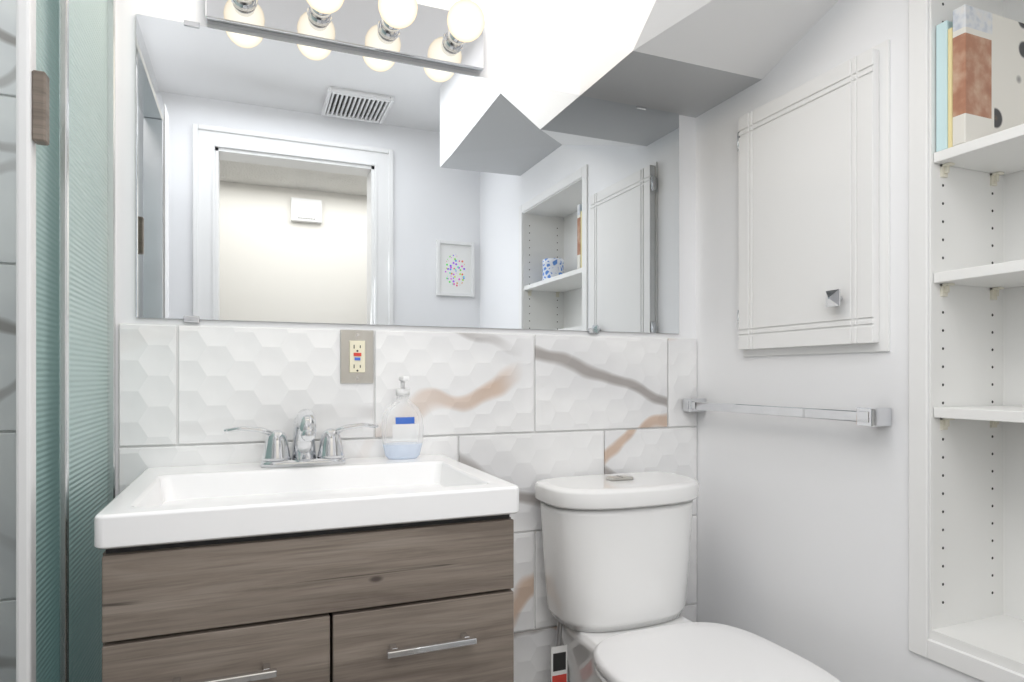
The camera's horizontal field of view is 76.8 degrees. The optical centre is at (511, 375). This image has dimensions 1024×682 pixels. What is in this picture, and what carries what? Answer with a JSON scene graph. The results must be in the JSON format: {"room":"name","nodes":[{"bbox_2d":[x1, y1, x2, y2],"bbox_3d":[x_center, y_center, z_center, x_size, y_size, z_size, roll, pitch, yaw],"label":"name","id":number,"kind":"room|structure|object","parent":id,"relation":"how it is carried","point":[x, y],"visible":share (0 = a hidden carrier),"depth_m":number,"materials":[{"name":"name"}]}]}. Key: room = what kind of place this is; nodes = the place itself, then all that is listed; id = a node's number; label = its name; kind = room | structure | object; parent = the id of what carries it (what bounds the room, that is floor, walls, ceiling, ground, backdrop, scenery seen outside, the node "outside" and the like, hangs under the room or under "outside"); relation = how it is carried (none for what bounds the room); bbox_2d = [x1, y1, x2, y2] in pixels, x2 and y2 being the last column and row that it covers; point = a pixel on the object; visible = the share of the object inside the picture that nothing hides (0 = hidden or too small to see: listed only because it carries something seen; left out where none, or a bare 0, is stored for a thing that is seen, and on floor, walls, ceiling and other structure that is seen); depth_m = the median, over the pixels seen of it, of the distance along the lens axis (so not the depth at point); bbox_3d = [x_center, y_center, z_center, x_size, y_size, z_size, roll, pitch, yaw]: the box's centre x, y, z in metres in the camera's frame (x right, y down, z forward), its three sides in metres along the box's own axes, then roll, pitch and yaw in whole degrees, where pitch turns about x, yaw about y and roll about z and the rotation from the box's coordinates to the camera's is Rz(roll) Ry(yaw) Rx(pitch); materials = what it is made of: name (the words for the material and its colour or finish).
{"room":"bathroom","nodes":[
{"label":"bathroom","id":0,"kind":"room"},
{"bbox_2d":[0,0,696,681],"bbox_3d":[-0.465,-0.300,1.399,2.530,2.600,0.128,0,0,-22],"label":"wall","id":1,"kind":"structure","parent":0,"point":[524,410],"depth_m":1.45,"materials":[{"name":"white tile"}]},
{"bbox_2d":[205,0,484,73],"bbox_3d":[-0.312,-0.756,1.320,0.575,0.118,0.147,0,0,-22],"label":"light bar","id":2,"kind":"object","parent":1,"relation":"attached to","point":[414,31],"visible":1,"depth_m":1.35,"materials":[{"name":"silver metal"}]},
{"bbox_2d":[340,330,373,382],"bbox_3d":[-0.330,-0.041,1.380,0.070,0.114,0.008,0,0,-22],"label":"electrical outlet plate","id":3,"kind":"object","parent":1,"relation":"attached to","point":[356,356],"visible":1,"depth_m":1.38,"materials":[{"name":"silver metal"}]},
{"bbox_2d":[136,14,678,333],"bbox_3d":[-0.139,-0.400,1.466,1.246,0.589,0.008,0,0,-22],"label":"mirror","id":4,"kind":"object","parent":1,"relation":"attached to","point":[280,181],"visible":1,"depth_m":1.41,"materials":[{"name":"clear glass"}]},
{"bbox_2d":[579,0,837,117],"bbox_3d":[0.567,-0.960,1.072,0.351,0.541,1.270,0,0,-22],"label":"soffit","id":5,"kind":"structure","parent":0,"point":[693,58],"depth_m":1.42,"materials":[{"name":"white paint"}]},
{"bbox_2d":[696,0,1023,681],"bbox_3d":[0.960,-0.300,0.902,0.262,2.600,1.880,0,0,-22],"label":"wall","id":6,"kind":"structure","parent":0,"point":[812,540],"depth_m":1.33,"materials":[{"name":"white paint"}]},
{"bbox_2d":[683,398,891,426],"bbox_3d":[0.575,0.076,1.447,0.053,0.034,0.558,0,0,-22],"label":"towel rail","id":7,"kind":"object","parent":6,"relation":"attached to","point":[871,416],"visible":1,"depth_m":1.32,"materials":[{"name":"silver metal"}]},
{"bbox_2d":[737,39,889,356],"bbox_3d":[0.605,-0.336,1.370,0.054,0.579,0.384,0,0,-22],"label":"upper cabinet","id":8,"kind":"object","parent":6,"relation":"attached to","point":[814,215],"visible":0.98,"depth_m":1.32,"materials":[{"name":"white wood"}]},
{"bbox_2d":[929,0,1023,674],"bbox_3d":[0.927,-0.125,0.916,0.200,1.170,0.550,0,0,-22],"label":"shelves","id":9,"kind":"object","parent":6,"relation":"attached to","point":[976,397],"visible":0.77,"depth_m":1.16,"materials":[{"name":"white wood"}]},
{"bbox_2d":[936,4,1023,151],"bbox_3d":[0.836,-0.507,1.141,0.188,0.232,0.052,0,0,-22],"label":"books","id":10,"kind":"object","parent":9,"relation":"on","point":[979,73],"visible":0.79,"depth_m":1.11,"materials":[{"name":"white paper"}]},
{"bbox_3d":[-0.006,1.050,0.014,4.400,0.100,3.200,0,0,-22],"label":"floor","id":11,"kind":"structure","parent":0,"visible":0},
{"bbox_2d":[16,0,115,681],"bbox_3d":[-0.632,0.100,0.871,0.053,1.800,0.739,0,0,-22],"label":"shower door","id":12,"kind":"structure","parent":11,"relation":"on","point":[65,272],"depth_m":0.94,"materials":[{"name":"glass"}]},
{"bbox_2d":[94,376,518,681],"bbox_3d":[-0.337,0.500,1.120,0.582,0.999,0.476,0,0,-22],"label":"bathroom vanity","id":13,"kind":"object","parent":11,"relation":"on","point":[329,562],"visible":1,"depth_m":0.94,"materials":[{"name":"brown wood"}]},
{"bbox_2d":[223,408,378,467],"bbox_3d":[-0.394,0.119,1.237,0.291,0.112,0.142,0,0,-22],"label":"faucet","id":14,"kind":"object","parent":13,"relation":"on","point":[276,454],"depth_m":1.26,"materials":[{"name":"silver metal"}]},
{"bbox_2d":[535,472,840,681],"bbox_3d":[0.340,0.616,1.265,0.384,0.768,0.723,0,0,-22],"label":"toilet","id":15,"kind":"object","parent":11,"relation":"on","point":[616,551],"visible":1,"depth_m":1.38,"materials":[{"name":"white ceramic"}]}
]}

